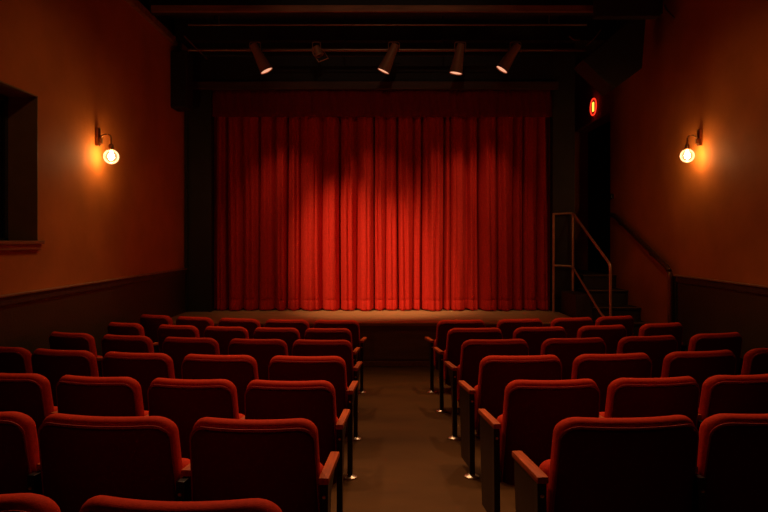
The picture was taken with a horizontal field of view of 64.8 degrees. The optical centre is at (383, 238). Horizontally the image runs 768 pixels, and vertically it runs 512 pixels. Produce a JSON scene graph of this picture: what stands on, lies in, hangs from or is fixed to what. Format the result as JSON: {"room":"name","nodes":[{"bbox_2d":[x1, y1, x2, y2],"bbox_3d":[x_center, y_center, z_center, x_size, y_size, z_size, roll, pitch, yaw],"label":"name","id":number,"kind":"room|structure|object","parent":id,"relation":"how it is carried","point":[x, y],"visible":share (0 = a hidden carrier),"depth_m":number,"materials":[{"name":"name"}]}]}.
{"room":"auditorium","nodes":[
{"label":"auditorium","id":0,"kind":"room"},
{"bbox_2d":[0,0,184,355],"bbox_3d":[-3.498,-0.795,5.500,0.365,5.310,16.200,0,0,0],"label":"wall","id":1,"kind":"structure","parent":0,"point":[89,64],"depth_m":7.00,"materials":[{"name":"paint"}]},
{"bbox_2d":[0,81,44,250],"bbox_3d":[-3.480,-0.640,4.970,0.380,1.480,1.800,0,0,0],"label":"window","id":2,"kind":"structure","parent":1,"relation":"in","point":[18,107],"depth_m":5.83,"materials":[{"name":"black paint"}]},
{"bbox_2d":[0,268,187,305],"bbox_3d":[-3.317,0.542,3.840,0.045,0.073,12.880,0,0,0],"label":"trim","id":3,"kind":"structure","parent":1,"relation":"attached to","point":[4,301],"depth_m":6.53,"materials":[{"name":"brown wood"}]},
{"bbox_2d":[95,127,118,163],"bbox_3d":[-3.209,-1.079,7.020,0.261,0.421,0.172,0,0,0],"label":"wall sconce","id":4,"kind":"object","parent":1,"relation":"attached to","point":[98,140],"visible":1,"depth_m":7.01,"materials":[{"name":"white glass"}]},
{"bbox_2d":[108,144,113,150],"bbox_3d":[-3.165,-1.065,7.020,0.064,0.070,0.064,0,0,0],"label":"socket","id":5,"kind":"object","parent":4,"relation":"attached to","point":[110,147],"depth_m":7.00,"materials":[{"name":"black metal"}]},
{"bbox_2d":[125,0,187,50],"bbox_3d":[-3.305,-3.125,3.800,0.070,0.110,12.800,0,0,0],"label":"trim","id":6,"kind":"structure","parent":1,"relation":"attached to","point":[142,10],"depth_m":8.64,"materials":[{"name":"brown wood"}]},
{"bbox_3d":[-3.245,-2.630,9.634,0.310,1.140,0.332,0,0,0],"label":"wall speaker","id":7,"kind":"object","parent":1,"relation":"attached to","visible":0},
{"bbox_2d":[171,51,184,105],"bbox_3d":[-3.245,-2.510,9.474,0.270,0.860,0.012,0,0,0],"label":"grille","id":8,"kind":"object","parent":7,"relation":"attached to","point":[177,57],"depth_m":9.47,"materials":[{"name":"black"}]},
{"bbox_2d":[151,5,592,12],"bbox_3d":[-0.125,-3.165,8.320,6.150,0.090,0.040,0,0,0],"label":"ceiling beam","id":9,"kind":"structure","parent":0,"point":[154,8],"depth_m":8.30,"materials":[{"name":"brown wood"}]},
{"bbox_2d":[193,81,558,89],"bbox_3d":[-0.175,-2.555,10.080,6.150,0.130,0.080,0,0,0],"label":"header beam","id":10,"kind":"structure","parent":0,"point":[197,85],"depth_m":10.04,"materials":[{"name":"brown wood"}]},
{"bbox_2d":[212,90,552,116],"bbox_3d":[-0.019,-2.285,10.166,5.761,0.472,0.073,0,0,0],"label":"valance","id":11,"kind":"object","parent":10,"relation":"hanging from","point":[225,103],"visible":0.91,"depth_m":10.17,"materials":[{"name":"fabric"}]},
{"bbox_2d":[169,16,601,73],"bbox_3d":[0.330,-3.525,5.500,8.140,0.150,16.200,0,0,0],"label":"ceiling","id":12,"kind":"structure","parent":0,"point":[579,56],"depth_m":9.42,"materials":[{"name":"black paint"}]},
{"bbox_2d":[188,16,586,55],"bbox_3d":[0.050,-3.135,9.302,6.100,0.630,0.096,0,0,0],"label":"bar","id":13,"kind":"object","parent":12,"relation":"hanging from","point":[214,49],"visible":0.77,"depth_m":9.26,"materials":[{"name":"brown metal"}]},
{"bbox_2d":[249,42,272,74],"bbox_3d":[-1.847,-2.740,9.162,0.323,0.490,0.260,0,0,25],"label":"spotlight","id":14,"kind":"object","parent":13,"relation":"hanging from","point":[264,66],"visible":1,"depth_m":9.09,"materials":[{"name":"black metal"}]},
{"bbox_2d":[312,41,327,61],"bbox_3d":[-0.990,-2.827,9.185,0.214,0.315,0.242,0,0,-35],"label":"spotlight","id":15,"kind":"object","parent":13,"relation":"hanging from","point":[317,49],"visible":1,"depth_m":9.13,"materials":[{"name":"black metal"}]},
{"bbox_2d":[377,42,399,74],"bbox_3d":[0.054,-2.739,9.161,0.311,0.493,0.258,0,0,-27],"label":"spotlight","id":16,"kind":"object","parent":13,"relation":"hanging from","point":[385,66],"visible":1,"depth_m":9.09,"materials":[{"name":"black metal"}]},
{"bbox_2d":[449,42,465,74],"bbox_3d":[1.095,-2.736,9.179,0.236,0.498,0.245,0,0,-24],"label":"spotlight","id":17,"kind":"object","parent":13,"relation":"hanging from","point":[456,68],"visible":1,"depth_m":9.09,"materials":[{"name":"black metal"}]},
{"bbox_2d":[496,41,520,73],"bbox_3d":[1.885,-2.745,9.188,0.382,0.480,0.264,0,0,0],"label":"spotlight","id":18,"kind":"object","parent":13,"relation":"hanging from","point":[504,65],"visible":1,"depth_m":9.09,"materials":[{"name":"black metal"}]},
{"bbox_2d":[188,16,586,25],"bbox_3d":[0.050,-3.276,8.800,5.800,0.348,0.028,0,0,0],"label":"pipe","id":19,"kind":"object","parent":12,"relation":"hanging from","point":[218,24],"visible":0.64,"depth_m":8.79,"materials":[{"name":"brown metal"}]},
{"bbox_2d":[174,19,629,42],"bbox_3d":[0.300,-3.285,9.560,7.200,0.330,0.120,0,0,0],"label":"ceiling beam","id":20,"kind":"structure","parent":12,"relation":"attached to","point":[194,34],"depth_m":9.50,"materials":[{"name":"black paint"}]},
{"bbox_2d":[148,0,662,15],"bbox_3d":[0.300,-3.305,8.510,7.200,0.290,0.100,0,0,0],"label":"ceiling beam","id":21,"kind":"structure","parent":12,"relation":"attached to","point":[150,2],"depth_m":8.46,"materials":[{"name":"black paint"}]},
{"bbox_2d":[574,20,645,95],"bbox_3d":[3.276,-2.791,8.812,0.896,1.318,0.455,0,0,0],"label":"wall speaker","id":22,"kind":"object","parent":12,"relation":"hanging from","point":[619,57],"visible":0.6,"depth_m":8.59,"materials":[{"name":"black plastic"}]},
{"bbox_2d":[331,367,515,511],"bbox_3d":[0.330,1.704,5.500,8.140,0.713,16.200,0,0,0],"label":"floor","id":23,"kind":"structure","parent":0,"point":[405,459],"depth_m":4.71,"materials":[{"name":"carpet"}]},
{"bbox_2d":[0,347,32,372],"bbox_3d":[-2.939,1.254,4.820,0.633,0.841,0.396,0,0,14],"label":"seat","id":24,"kind":"object","parent":23,"relation":"on","point":[12,359],"visible":0.21,"depth_m":4.64,"materials":[{"name":"red fabric"}]},
{"bbox_2d":[0,411,42,494],"bbox_3d":[-1.742,1.161,2.731,0.618,0.842,0.397,0,0,5],"label":"seat","id":25,"kind":"object","parent":23,"relation":"on","point":[20,471],"visible":0.59,"depth_m":2.58,"materials":[{"name":"red fabric"}]},
{"bbox_2d":[0,373,57,436],"bbox_3d":[-2.165,1.202,3.663,0.578,0.842,0.397,0,0,8],"label":"seat","id":26,"kind":"object","parent":23,"relation":"on","point":[30,394],"visible":0.32,"depth_m":3.49,"materials":[{"name":"red fabric"}]},
{"bbox_2d":[0,493,60,511],"bbox_3d":[-1.155,1.119,1.782,0.659,0.843,0.397,0,0,1],"label":"seat","id":27,"kind":"object","parent":23,"relation":"on","point":[16,502],"visible":1,"depth_m":1.64,"materials":[{"name":"red fabric"}]},
{"bbox_2d":[31,348,98,405],"bbox_3d":[-2.365,1.246,4.639,0.630,0.842,0.397,0,0,10],"label":"seat","id":28,"kind":"object","parent":23,"relation":"on","point":[51,364],"visible":0.31,"depth_m":4.48,"materials":[{"name":"red fabric"}]},
{"bbox_2d":[49,331,102,376],"bbox_3d":[-2.915,1.303,5.827,0.675,0.851,0.416,0,0,22],"label":"seat","id":29,"kind":"object","parent":23,"relation":"on","point":[57,340],"visible":0.27,"depth_m":5.64,"materials":[{"name":"red fabric"}]},
{"bbox_2d":[56,375,148,416],"bbox_3d":[-1.594,1.198,3.550,0.578,0.842,0.397,0,0,5],"label":"seat","id":30,"kind":"object","parent":23,"relation":"on","point":[75,395],"visible":0.38,"depth_m":3.38,"materials":[{"name":"red fabric"}]},
{"bbox_2d":[38,413,191,511],"bbox_3d":[-1.127,1.157,2.641,0.694,0.843,0.397,0,0,1],"label":"seat","id":31,"kind":"object","parent":23,"relation":"on","point":[82,458],"visible":0.91,"depth_m":2.49,"materials":[{"name":"red fabric"}]},
{"bbox_2d":[182,458,189,467],"bbox_3d":[-1.150,1.157,2.724,0.604,0.335,0.132,0,-3,6],"label":"seat cushion","id":32,"kind":"object","parent":31,"relation":"on","point":[185,461],"depth_m":2.70,"materials":[{"name":"fabric"}]},
{"bbox_2d":[101,334,153,359],"bbox_3d":[-2.289,1.289,5.587,0.603,0.841,0.396,0,0,12],"label":"seat","id":33,"kind":"object","parent":23,"relation":"on","point":[115,343],"visible":0.33,"depth_m":5.42,"materials":[{"name":"red fabric"}]},
{"bbox_2d":[107,322,158,352],"bbox_3d":[-2.824,1.348,6.822,0.629,0.851,0.416,0,0,25],"label":"seat","id":34,"kind":"object","parent":23,"relation":"on","point":[114,328],"visible":0.32,"depth_m":6.64,"materials":[{"name":"red fabric"}]},
{"bbox_2d":[102,351,174,410],"bbox_3d":[-1.753,1.240,4.491,0.630,0.842,0.397,0,0,6],"label":"seat","id":35,"kind":"object","parent":23,"relation":"on","point":[144,368],"visible":0.3,"depth_m":4.33,"materials":[{"name":"red fabric"}]},
{"bbox_2d":[140,314,172,352],"bbox_3d":[-2.880,1.396,7.891,0.702,0.854,0.416,0,0,29],"label":"seat","id":36,"kind":"object","parent":23,"relation":"on","point":[150,323],"visible":0.3,"depth_m":7.72,"materials":[{"name":"fabric"}]},
{"bbox_2d":[157,324,199,352],"bbox_3d":[-2.146,1.331,6.541,0.563,0.841,0.396,0,0,13],"label":"seat","id":37,"kind":"object","parent":23,"relation":"on","point":[164,331],"visible":0.23,"depth_m":6.38,"materials":[{"name":"red fabric"}]},
{"bbox_2d":[79,495,281,511],"bbox_3d":[-0.524,1.117,1.736,0.659,0.844,0.398,0,0,-2],"label":"seat","id":38,"kind":"object","parent":23,"relation":"on","point":[100,503],"visible":1,"depth_m":1.59,"materials":[{"name":"red fabric"}]},
{"bbox_2d":[162,337,219,378],"bbox_3d":[-1.661,1.282,5.424,0.601,0.842,0.397,0,0,7],"label":"seat","id":39,"kind":"object","parent":23,"relation":"on","point":[177,348],"visible":0.27,"depth_m":5.26,"materials":[{"name":"red fabric"}]},
{"bbox_2d":[176,316,213,337],"bbox_3d":[-2.290,1.378,7.581,0.628,0.841,0.396,0,0,17],"label":"seat","id":40,"kind":"object","parent":23,"relation":"on","point":[200,323],"visible":0.25,"depth_m":7.41,"materials":[{"name":"red fabric"}]},
{"bbox_2d":[147,378,244,458],"bbox_3d":[-1.037,1.195,3.474,0.578,0.843,0.397,0,0,2],"label":"seat","id":41,"kind":"object","parent":23,"relation":"on","point":[184,402],"visible":0.44,"depth_m":3.31,"materials":[{"name":"red fabric"}]},
{"bbox_2d":[181,354,258,414],"bbox_3d":[-1.131,1.236,4.388,0.630,0.843,0.397,0,0,3],"label":"seat","id":42,"kind":"object","parent":23,"relation":"on","point":[240,370],"visible":0.35,"depth_m":4.23,"materials":[{"name":"red fabric"}]},
{"bbox_2d":[204,326,248,354],"bbox_3d":[-1.598,1.325,6.387,0.560,0.842,0.397,0,0,9],"label":"seat","id":43,"kind":"object","parent":23,"relation":"on","point":[223,336],"visible":0.31,"depth_m":6.22,"materials":[{"name":"red fabric"}]},
{"bbox_2d":[218,318,260,338],"bbox_3d":[-1.690,1.369,7.369,0.624,0.841,0.397,0,0,11],"label":"seat","id":44,"kind":"object","parent":23,"relation":"on","point":[250,324],"visible":0.27,"depth_m":7.20,"materials":[{"name":"red fabric"}]},
{"bbox_2d":[228,338,287,379],"bbox_3d":[-1.052,1.277,5.317,0.601,0.843,0.397,0,0,3],"label":"seat","id":45,"kind":"object","parent":23,"relation":"on","point":[262,351],"visible":0.35,"depth_m":5.15,"materials":[{"name":"red fabric"}]},
{"bbox_2d":[189,417,339,511],"bbox_3d":[-0.506,1.155,2.599,0.613,0.844,0.398,0,0,-2],"label":"seat","id":46,"kind":"object","parent":23,"relation":"on","point":[277,461],"visible":0.91,"depth_m":2.45,"materials":[{"name":"red fabric"}]},
{"bbox_2d":[253,327,299,355],"bbox_3d":[-1.059,1.321,6.281,0.560,0.843,0.397,0,0,4],"label":"seat","id":47,"kind":"object","parent":23,"relation":"on","point":[289,335],"visible":0.33,"depth_m":6.11,"materials":[{"name":"red fabric"}]},
{"bbox_2d":[264,319,309,338],"bbox_3d":[-1.100,1.363,7.227,0.624,0.842,0.397,0,0,6],"label":"seat","id":48,"kind":"object","parent":23,"relation":"on","point":[301,325],"visible":0.3,"depth_m":7.06,"materials":[{"name":"fabric"}]},
{"bbox_2d":[244,380,349,511],"bbox_3d":[-0.487,1.193,3.432,0.578,0.844,0.398,0,0,-1],"label":"seat","id":49,"kind":"object","parent":23,"relation":"on","point":[314,401],"visible":0.48,"depth_m":3.28,"materials":[{"name":"red fabric"}]},
{"bbox_2d":[268,355,357,479],"bbox_3d":[-0.504,1.233,4.330,0.630,0.844,0.398,0,0,-1],"label":"seat","id":50,"kind":"object","parent":23,"relation":"on","point":[332,369],"visible":0.48,"depth_m":4.18,"materials":[{"name":"red fabric"}]},
{"bbox_2d":[292,339,361,440],"bbox_3d":[-0.494,1.275,5.263,0.601,0.844,0.398,0,0,-1],"label":"seat","id":51,"kind":"object","parent":23,"relation":"on","point":[343,349],"visible":0.34,"depth_m":5.11,"materials":[{"name":"red fabric"}]},
{"bbox_2d":[304,328,359,411],"bbox_3d":[-0.534,1.318,6.221,0.560,0.843,0.398,0,0,0],"label":"seat","id":52,"kind":"object","parent":23,"relation":"on","point":[310,333],"visible":0.34,"depth_m":6.06,"materials":[{"name":"red fabric"}]},
{"bbox_2d":[313,320,366,393],"bbox_3d":[-0.519,1.360,7.148,0.624,0.843,0.397,0,0,1],"label":"seat","id":53,"kind":"object","parent":23,"relation":"on","point":[352,325],"visible":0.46,"depth_m":6.99,"materials":[{"name":"fabric"}]},
{"bbox_2d":[171,307,571,366],"bbox_3d":[-0.195,1.538,10.890,6.230,0.643,4.220,0,0,0],"label":"stage","id":54,"kind":"object","parent":23,"relation":"on","point":[395,338],"visible":0.25,"depth_m":9.17,"materials":[{"name":"brown wood"}]},
{"bbox_2d":[185,43,213,311],"bbox_3d":[-3.107,-1.115,10.220,0.445,4.670,0.240,0,0,0],"label":"column","id":55,"kind":"structure","parent":54,"relation":"on","point":[199,123],"depth_m":10.14,"materials":[{"name":"paint"}]},
{"bbox_2d":[214,117,373,310],"bbox_3d":[-1.581,-0.643,10.368,2.820,3.714,0.397,0,0,0],"label":"stage curtain","id":56,"kind":"object","parent":54,"relation":"on","point":[294,196],"visible":0.9,"depth_m":10.27,"materials":[{"name":"fabric"}]},
{"bbox_2d":[374,117,549,310],"bbox_3d":[1.387,-0.643,10.355,3.105,3.714,0.423,0,0,0],"label":"stage curtain","id":57,"kind":"object","parent":54,"relation":"on","point":[462,204],"visible":0.91,"depth_m":10.29,"materials":[{"name":"fabric"}]},
{"bbox_2d":[550,43,574,311],"bbox_3d":[3.010,-1.115,10.220,0.380,4.670,0.240,0,0,0],"label":"column","id":58,"kind":"structure","parent":54,"relation":"on","point":[562,121],"depth_m":10.14,"materials":[{"name":"paint"}]},
{"bbox_2d":[425,319,485,392],"bbox_3d":[0.847,1.361,7.169,0.696,0.843,0.397,0,0,-2],"label":"seat","id":59,"kind":"object","parent":23,"relation":"on","point":[443,326],"visible":0.48,"depth_m":7.02,"materials":[{"name":"fabric"}]},
{"bbox_2d":[433,327,502,412],"bbox_3d":[0.869,1.319,6.237,0.689,0.843,0.397,0,0,-1],"label":"seat","id":60,"kind":"object","parent":23,"relation":"on","point":[456,337],"visible":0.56,"depth_m":6.09,"materials":[{"name":"red fabric"}]},
{"bbox_2d":[443,350,445,380],"bbox_3d":[0.906,1.319,6.320,0.573,0.335,0.132,0,-3,-6],"label":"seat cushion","id":61,"kind":"object","parent":60,"relation":"on","point":[444,355],"depth_m":6.27,"materials":[{"name":"fabric"}]},
{"bbox_2d":[444,339,528,440],"bbox_3d":[0.899,1.276,5.284,0.708,0.843,0.397,0,0,-1],"label":"seat","id":62,"kind":"object","parent":23,"relation":"on","point":[473,351],"visible":0.47,"depth_m":5.13,"materials":[{"name":"red fabric"}]},
{"bbox_2d":[457,365,459,400],"bbox_3d":[0.938,1.276,5.368,0.589,0.335,0.132,0,-3,-6],"label":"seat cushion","id":63,"kind":"object","parent":62,"relation":"on","point":[458,366],"depth_m":5.32,"materials":[{"name":"fabric"}]},
{"bbox_2d":[458,355,561,479],"bbox_3d":[0.911,1.234,4.351,0.708,0.843,0.397,0,0,0],"label":"seat","id":64,"kind":"object","parent":23,"relation":"on","point":[495,372],"visible":0.53,"depth_m":4.21,"materials":[{"name":"fabric"}]},
{"bbox_2d":[474,385,477,429],"bbox_3d":[0.950,1.234,4.434,0.589,0.335,0.132,0,-3,-5],"label":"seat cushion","id":65,"kind":"object","parent":64,"relation":"on","point":[476,387],"depth_m":4.38,"materials":[{"name":"fabric"}]},
{"bbox_2d":[496,318,542,338],"bbox_3d":[1.570,1.366,7.289,0.659,0.842,0.397,0,0,-7],"label":"seat","id":66,"kind":"object","parent":23,"relation":"on","point":[507,327],"visible":0.26,"depth_m":7.12,"materials":[{"name":"fabric"}]},
{"bbox_2d":[478,379,599,511],"bbox_3d":[0.887,1.194,3.451,0.640,0.843,0.398,0,0,0],"label":"seat","id":67,"kind":"object","parent":23,"relation":"on","point":[532,409],"visible":0.7,"depth_m":3.31,"materials":[{"name":"red fabric"}]},
{"bbox_2d":[496,414,502,470],"bbox_3d":[0.922,1.193,3.529,0.532,0.335,0.132,0,-3,-5],"label":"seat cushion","id":68,"kind":"object","parent":67,"relation":"on","point":[499,419],"depth_m":3.48,"materials":[{"name":"fabric"}]},
{"bbox_2d":[513,326,566,355],"bbox_3d":[1.566,1.323,6.339,0.659,0.842,0.397,0,0,-6],"label":"seat","id":69,"kind":"object","parent":23,"relation":"on","point":[534,337],"visible":0.3,"depth_m":6.17,"materials":[{"name":"red fabric"}]},
{"bbox_2d":[550,317,593,337],"bbox_3d":[2.245,1.373,7.467,0.659,0.841,0.396,0,0,-12],"label":"seat","id":70,"kind":"object","parent":23,"relation":"on","point":[571,326],"visible":0.24,"depth_m":7.30,"materials":[{"name":"red fabric"}]},
{"bbox_2d":[540,337,605,379],"bbox_3d":[1.618,1.280,5.382,0.677,0.842,0.397,0,0,-5],"label":"seat","id":71,"kind":"object","parent":23,"relation":"on","point":[566,350],"visible":0.3,"depth_m":5.22,"materials":[{"name":"red fabric"}]},
{"bbox_2d":[577,325,626,353],"bbox_3d":[2.266,1.330,6.503,0.659,0.841,0.397,0,0,-10],"label":"seat","id":72,"kind":"object","parent":23,"relation":"on","point":[611,335],"visible":0.32,"depth_m":6.35,"materials":[{"name":"red fabric"}]},
{"bbox_2d":[560,269,648,335],"bbox_3d":[3.469,1.238,10.895,1.038,1.244,4.610,0,0,0],"label":"stairs","id":73,"kind":"structure","parent":23,"relation":"on","point":[577,303],"depth_m":9.83,"materials":[{"name":"paint"}]},
{"bbox_2d":[551,212,611,315],"bbox_3d":[2.972,0.698,9.243,0.394,2.288,1.724,0,0,0],"label":"handrail","id":74,"kind":"object","parent":73,"relation":"on","point":[561,213],"visible":0.93,"depth_m":10.01,"materials":[{"name":"metal"}]},
{"bbox_2d":[512,415,698,511],"bbox_3d":[0.960,1.156,2.617,0.738,0.843,0.397,0,0,1],"label":"seat","id":75,"kind":"object","parent":23,"relation":"on","point":[641,464],"visible":1,"depth_m":2.48,"materials":[{"name":"red fabric"}]},
{"bbox_2d":[539,459,549,495],"bbox_3d":[1.002,1.156,2.702,0.614,0.335,0.132,0,-3,-5],"label":"seat cushion","id":76,"kind":"object","parent":75,"relation":"on","point":[545,466],"depth_m":2.68,"materials":[{"name":"fabric"}]},
{"bbox_2d":[571,353,651,411],"bbox_3d":[1.602,1.238,4.437,0.677,0.842,0.397,0,0,-4],"label":"seat","id":77,"kind":"object","parent":23,"relation":"on","point":[603,369],"visible":0.3,"depth_m":4.28,"materials":[{"name":"red fabric"}]},
{"bbox_2d":[595,315,635,335],"bbox_3d":[2.860,1.388,7.715,0.742,0.852,0.416,0,0,-23],"label":"seat","id":78,"kind":"object","parent":23,"relation":"on","point":[627,321],"visible":0.28,"depth_m":7.54,"materials":[{"name":"fabric"}]},
{"bbox_2d":[617,335,677,377],"bbox_3d":[2.331,1.287,5.536,0.677,0.842,0.397,0,0,-9],"label":"seat","id":79,"kind":"object","parent":23,"relation":"on","point":[656,348],"visible":0.35,"depth_m":5.38,"materials":[{"name":"red fabric"}]},
{"bbox_2d":[599,376,699,431],"bbox_3d":[1.490,1.196,3.516,0.613,0.843,0.397,0,0,-3],"label":"seat","id":80,"kind":"object","parent":23,"relation":"on","point":[626,397],"visible":0.4,"depth_m":3.35,"materials":[{"name":"red fabric"}]},
{"bbox_2d":[638,322,686,350],"bbox_3d":[3.021,1.345,6.777,0.742,0.851,0.416,0,0,-21],"label":"seat","id":81,"kind":"object","parent":23,"relation":"on","point":[675,329],"visible":0.32,"depth_m":6.59,"materials":[{"name":"red fabric"}]},
{"bbox_2d":[661,350,736,403],"bbox_3d":[2.300,1.243,4.571,0.677,0.842,0.397,0,0,-7],"label":"seat","id":82,"kind":"object","parent":23,"relation":"on","point":[699,365],"visible":0.3,"depth_m":4.41,"materials":[{"name":"red fabric"}]},
{"bbox_2d":[688,332,742,374],"bbox_3d":[3.086,1.301,5.788,0.761,0.851,0.415,0,0,-19],"label":"seat","id":83,"kind":"object","parent":23,"relation":"on","point":[732,341],"visible":0.22,"depth_m":5.60,"materials":[{"name":"red fabric"}]},
{"bbox_2d":[691,413,767,511],"bbox_3d":[1.611,1.159,2.689,0.688,0.842,0.397,0,0,-2],"label":"seat","id":84,"kind":"object","parent":23,"relation":"on","point":[732,461],"visible":0.75,"depth_m":2.54,"materials":[{"name":"red fabric"}]},
{"bbox_2d":[697,374,767,431],"bbox_3d":[2.066,1.200,3.608,0.613,0.842,0.397,0,0,-6],"label":"seat","id":85,"kind":"object","parent":23,"relation":"on","point":[732,394],"visible":0.38,"depth_m":3.44,"materials":[{"name":"red fabric"}]},
{"bbox_2d":[741,348,767,374],"bbox_3d":[2.987,1.251,4.754,0.677,0.841,0.397,0,0,-11],"label":"seat","id":86,"kind":"object","parent":23,"relation":"on","point":[755,361],"visible":0.18,"depth_m":4.58,"materials":[{"name":"red fabric"}]},
{"bbox_2d":[575,0,767,358],"bbox_3d":[4.138,-0.795,5.500,0.325,5.310,16.200,0,0,0],"label":"wall","id":87,"kind":"structure","parent":0,"point":[705,68],"depth_m":7.84,"materials":[{"name":"paint"}]},
{"bbox_2d":[590,98,597,115],"bbox_3d":[3.974,-2.500,11.450,0.053,0.336,0.336,0,0,0],"label":"exit light","id":88,"kind":"object","parent":87,"relation":"attached to","point":[594,102],"visible":1,"depth_m":11.40,"materials":[{"name":"red plastic"}]},
{"bbox_2d":[588,121,609,273],"bbox_3d":[4.321,-0.643,11.725,0.038,3.406,2.250,0,0,0],"label":"door","id":89,"kind":"structure","parent":87,"relation":"in","point":[598,138],"depth_m":12.08,"materials":[{"name":"black paint"}]},
{"bbox_2d":[610,213,672,322],"bbox_3d":[3.942,0.692,9.369,0.116,2.289,2.252,0,0,0],"label":"handrail","id":90,"kind":"object","parent":87,"relation":"attached to","point":[616,217],"visible":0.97,"depth_m":8.47,"materials":[{"name":"brown metal"}]},
{"bbox_2d":[673,276,676,322],"bbox_3d":[3.975,1.163,8.250,0.050,1.339,0.100,0,0,0],"label":"trim","id":91,"kind":"structure","parent":87,"relation":"attached to","point":[674,277],"depth_m":8.23,"materials":[{"name":"paint"}]},
{"bbox_2d":[680,129,701,162],"bbox_3d":[3.869,-1.175,7.630,0.261,0.421,0.172,0,0,0],"label":"wall sconce","id":92,"kind":"object","parent":87,"relation":"attached to","point":[698,141],"visible":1,"depth_m":7.62,"materials":[{"name":"white glass"}]},
{"bbox_2d":[673,275,767,294],"bbox_3d":[3.978,0.542,2.850,0.045,0.073,10.900,0,0,0],"label":"trim","id":93,"kind":"structure","parent":87,"relation":"attached to","point":[759,290],"depth_m":7.01,"materials":[{"name":"brown wood"}]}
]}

